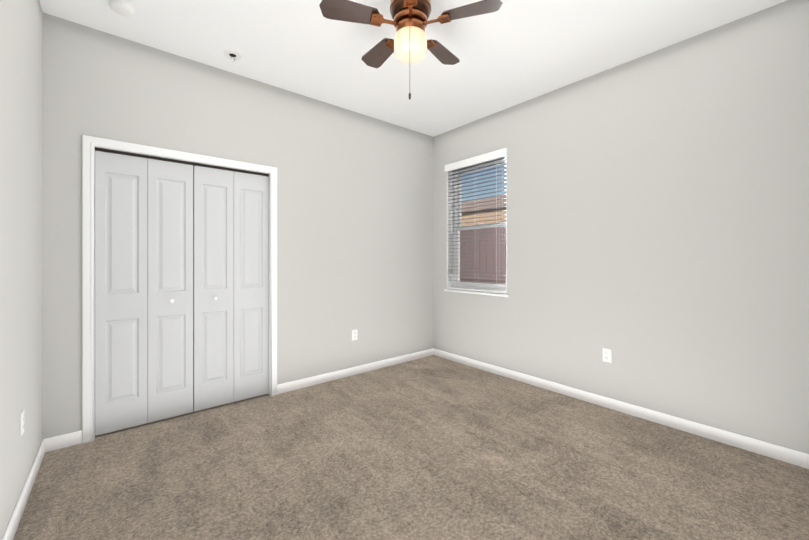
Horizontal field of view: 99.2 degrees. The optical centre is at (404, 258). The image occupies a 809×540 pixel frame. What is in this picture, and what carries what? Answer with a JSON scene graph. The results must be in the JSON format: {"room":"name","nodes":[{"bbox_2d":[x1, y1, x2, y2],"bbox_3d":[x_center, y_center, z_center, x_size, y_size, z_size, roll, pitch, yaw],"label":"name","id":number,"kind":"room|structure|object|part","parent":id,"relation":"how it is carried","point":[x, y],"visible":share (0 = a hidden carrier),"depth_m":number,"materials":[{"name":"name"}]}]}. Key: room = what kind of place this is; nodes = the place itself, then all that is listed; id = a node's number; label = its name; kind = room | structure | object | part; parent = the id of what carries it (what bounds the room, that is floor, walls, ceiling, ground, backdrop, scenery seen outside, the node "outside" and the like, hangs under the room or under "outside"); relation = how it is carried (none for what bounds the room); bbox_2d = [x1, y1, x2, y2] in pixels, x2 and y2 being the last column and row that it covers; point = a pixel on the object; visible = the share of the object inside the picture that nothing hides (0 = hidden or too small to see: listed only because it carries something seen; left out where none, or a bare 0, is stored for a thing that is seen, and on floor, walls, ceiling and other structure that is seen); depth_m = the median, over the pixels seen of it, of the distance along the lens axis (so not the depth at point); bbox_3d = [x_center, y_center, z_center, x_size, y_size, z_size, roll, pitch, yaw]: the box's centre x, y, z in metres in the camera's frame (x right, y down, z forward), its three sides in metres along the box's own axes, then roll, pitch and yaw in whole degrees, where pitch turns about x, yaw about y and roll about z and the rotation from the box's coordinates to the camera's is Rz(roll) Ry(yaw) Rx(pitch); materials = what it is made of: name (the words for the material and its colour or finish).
{"room":"empty bedroom","nodes":[
{"label":"empty bedroom","id":0,"kind":"room"},
{"bbox_2d":[0,0,42,539],"bbox_3d":[-1.646,-0.170,1.244,0.200,2.840,4.380,0,0,-40],"label":"wall","id":1,"kind":"structure","parent":0,"point":[21,205],"depth_m":1.70,"materials":[{"name":"grey paint"}]},
{"bbox_2d":[20,409,23,436],"bbox_3d":[-1.909,0.820,1.721,0.008,0.115,0.070,0,0,-40],"label":"outlet","id":2,"kind":"object","parent":1,"relation":"attached to","point":[21,423],"visible":0.96,"depth_m":1.70,"materials":[{"name":"white plastic"}]},
{"bbox_2d":[2,438,49,539],"bbox_3d":[-1.282,1.206,0.974,0.013,0.088,3.260,0,0,-40],"label":"baseboard","id":3,"kind":"structure","parent":1,"relation":"attached to","point":[15,519],"depth_m":1.75,"materials":[{"name":"white wood"}]},
{"bbox_2d":[43,13,432,438],"bbox_3d":[-1.017,-0.170,3.399,3.930,2.840,0.120,0,0,-40],"label":"wall","id":4,"kind":"structure","parent":0,"point":[354,220],"depth_m":3.24,"materials":[{"name":"grey paint"}]},
{"bbox_2d":[82,135,276,443],"bbox_3d":[-1.724,0.226,2.808,1.229,2.048,0.121,0,0,-40],"label":"door frame","id":5,"kind":"structure","parent":4,"relation":"attached to","point":[269,393],"depth_m":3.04,"materials":[{"name":"white wood"}]},
{"bbox_2d":[95,147,268,176],"bbox_3d":[-1.714,-0.769,2.796,1.193,0.022,0.030,0,0,-40],"label":"closet track","id":6,"kind":"object","parent":4,"relation":"attached to","point":[170,160],"visible":0.79,"depth_m":2.71,"materials":[{"name":"grey metal"}]},
{"bbox_2d":[95,151,268,435],"bbox_3d":[-1.722,0.235,2.805,1.193,2.030,0.057,0,0,-40],"label":"closet door","id":7,"kind":"structure","parent":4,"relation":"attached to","point":[193,288],"depth_m":2.71,"materials":[{"name":"white wood"}]},
{"bbox_3d":[-2.057,0.240,2.510,0.294,1.992,0.035,0,0,-40],"label":"closet door leaf","id":8,"kind":"part","parent":7,"relation":"part of","materials":[{"name":"white wood"}]},
{"bbox_3d":[-1.830,0.240,2.700,0.294,1.992,0.035,0,0,-40],"label":"closet door leaf","id":9,"kind":"part","parent":7,"relation":"part of","materials":[{"name":"white wood"}]},
{"bbox_3d":[-1.599,0.240,2.893,0.294,1.992,0.035,0,0,-40],"label":"closet door leaf","id":10,"kind":"part","parent":7,"relation":"part of","materials":[{"name":"white wood"}]},
{"bbox_3d":[-1.372,0.240,3.083,0.294,1.992,0.035,0,0,-40],"label":"closet door leaf","id":11,"kind":"part","parent":7,"relation":"part of","materials":[{"name":"white wood"}]},
{"bbox_2d":[352,329,357,340],"bbox_3d":[-0.537,0.820,3.716,0.070,0.115,0.008,0,0,-40],"label":"outlet","id":12,"kind":"object","parent":4,"relation":"attached to","point":[355,331],"visible":1,"depth_m":3.72,"materials":[{"name":"white plastic"}]},
{"bbox_2d":[277,348,433,393],"bbox_3d":[-0.405,1.206,3.821,2.009,0.088,0.017,0,0,-40],"label":"baseboard","id":13,"kind":"structure","parent":4,"relation":"attached to","point":[318,379],"depth_m":3.66,"materials":[{"name":"white wood"}]},
{"bbox_2d":[13,355,808,539],"bbox_3d":[0.087,1.300,1.845,4.230,0.100,5.680,0,0,-40],"label":"floor","id":14,"kind":"structure","parent":0,"point":[432,447],"depth_m":2.00,"materials":[{"name":"carpet"}]},
{"bbox_2d":[39,0,786,136],"bbox_3d":[0.279,-1.665,2.006,4.730,0.150,5.680,0,0,-40],"label":"ceiling","id":15,"kind":"structure","parent":0,"point":[509,53],"depth_m":2.53,"materials":[{"name":"white paint"}]},
{"bbox_2d":[108,0,134,16],"bbox_3d":[-1.777,-1.573,2.164,0.132,0.034,0.132,0,0,-40],"label":"smoke detector","id":16,"kind":"object","parent":15,"relation":"attached to","point":[122,8],"visible":1,"depth_m":2.14,"materials":[{"name":"white plastic"}]},
{"bbox_2d":[224,50,241,61],"bbox_3d":[-1.340,-1.560,2.686,0.128,0.059,0.128,0,0,-40],"label":"sprinkler","id":17,"kind":"object","parent":15,"relation":"attached to","point":[232,55],"visible":1,"depth_m":2.68,"materials":[{"name":"white plastic"}]},
{"bbox_2d":[319,0,502,99],"bbox_3d":[0.025,-1.235,2.031,0.978,0.710,0.965,0,0,-40],"label":"ceiling fan","id":18,"kind":"object","parent":15,"relation":"hanging from","point":[410,43],"visible":1,"depth_m":1.93,"materials":[{"name":"brown wood"}]},
{"label":"blade","id":19,"kind":"part","parent":18,"relation":"part of","materials":[{"name":"brown wood"}]},
{"bbox_3d":[-0.166,-1.362,2.287,0.140,0.006,0.330,13,-8,-34],"label":"blade","id":20,"kind":"part","parent":18,"relation":"part of","materials":[{"name":"brown wood"}]},
{"bbox_3d":[0.035,-1.233,2.000,0.192,0.131,0.192,0,0,-40],"label":"lamp shade","id":21,"kind":"part","parent":18,"relation":"part of","materials":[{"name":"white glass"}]},
{"bbox_3d":[0.246,-1.362,2.279,0.140,0.006,0.330,14,8,36],"label":"blade","id":22,"kind":"part","parent":18,"relation":"part of","materials":[{"name":"brown wood"}]},
{"bbox_3d":[0.366,-1.362,1.886,0.330,0.006,0.140,0,11,19],"label":"blade","id":23,"kind":"part","parent":18,"relation":"part of","materials":[{"name":"brown wood"}]},
{"bbox_2d":[433,0,808,453],"bbox_3d":[1.216,-0.170,3.636,0.200,2.840,4.380,0,0,-40],"label":"wall","id":24,"kind":"structure","parent":0,"point":[658,222],"depth_m":2.58,"materials":[{"name":"grey paint"}]},
{"bbox_2d":[444,289,508,296],"bbox_3d":[0.833,0.390,3.994,0.128,0.024,0.920,0,0,-40],"label":"window sill","id":25,"kind":"structure","parent":24,"relation":"attached to","point":[479,293],"depth_m":3.91,"materials":[{"name":"white wood"}]},
{"bbox_2d":[447,156,506,294],"bbox_3d":[0.844,-0.385,4.003,0.099,1.530,0.861,0,0,-40],"label":"window frame","id":26,"kind":"structure","parent":24,"relation":"in","point":[449,262],"depth_m":4.31,"materials":[{"name":"white plastic"}]},
{"bbox_2d":[445,148,507,293],"bbox_3d":[0.820,-0.397,3.983,0.098,1.542,0.884,0,0,-40],"label":"window blinds","id":27,"kind":"object","parent":26,"relation":"attached to","point":[496,155],"visible":0.81,"depth_m":3.94,"materials":[{"name":"white plastic"}]},
{"bbox_2d":[453,159,505,290],"bbox_3d":[0.915,-0.385,4.063,0.094,1.530,0.860,0,0,-40],"label":"window","id":28,"kind":"structure","parent":24,"relation":"attached to","point":[456,262],"depth_m":4.24,"materials":[{"name":"white plastic"}]},
{"bbox_2d":[603,348,611,362],"bbox_3d":[1.701,0.810,2.893,0.008,0.115,0.070,0,0,-40],"label":"outlet","id":29,"kind":"object","parent":24,"relation":"attached to","point":[607,355],"visible":1,"depth_m":2.89,"materials":[{"name":"white plastic"}]},
{"bbox_2d":[434,349,808,468],"bbox_3d":[1.414,1.206,3.229,0.017,0.088,3.260,0,0,-40],"label":"baseboard","id":30,"kind":"structure","parent":24,"relation":"attached to","point":[787,455],"depth_m":2.63,"materials":[{"name":"white wood"}]},
{"label":"outside","id":31,"kind":"structure","parent":0,"visible":0},
{"bbox_3d":[14.642,1.527,18.758,39.800,0.050,60.000,0,0,-40],"label":"lawn","id":32,"kind":"structure","parent":31,"visible":0},
{"bbox_2d":[460,221,505,284],"bbox_3d":[1.036,0.456,6.055,0.108,2.090,20.062,0,0,-40],"label":"fence","id":33,"kind":"object","parent":32,"relation":"on","point":[475,263],"depth_m":5.75,"materials":[{"name":"red"}]},
{"bbox_2d":[461,195,505,225],"bbox_3d":[5.009,-0.174,8.750,6.260,3.350,25.240,0,0,-40],"label":"neighboring house","id":34,"kind":"structure","parent":32,"relation":"on","point":[483,211],"depth_m":7.82,"materials":[{"name":"beige"}]}
]}

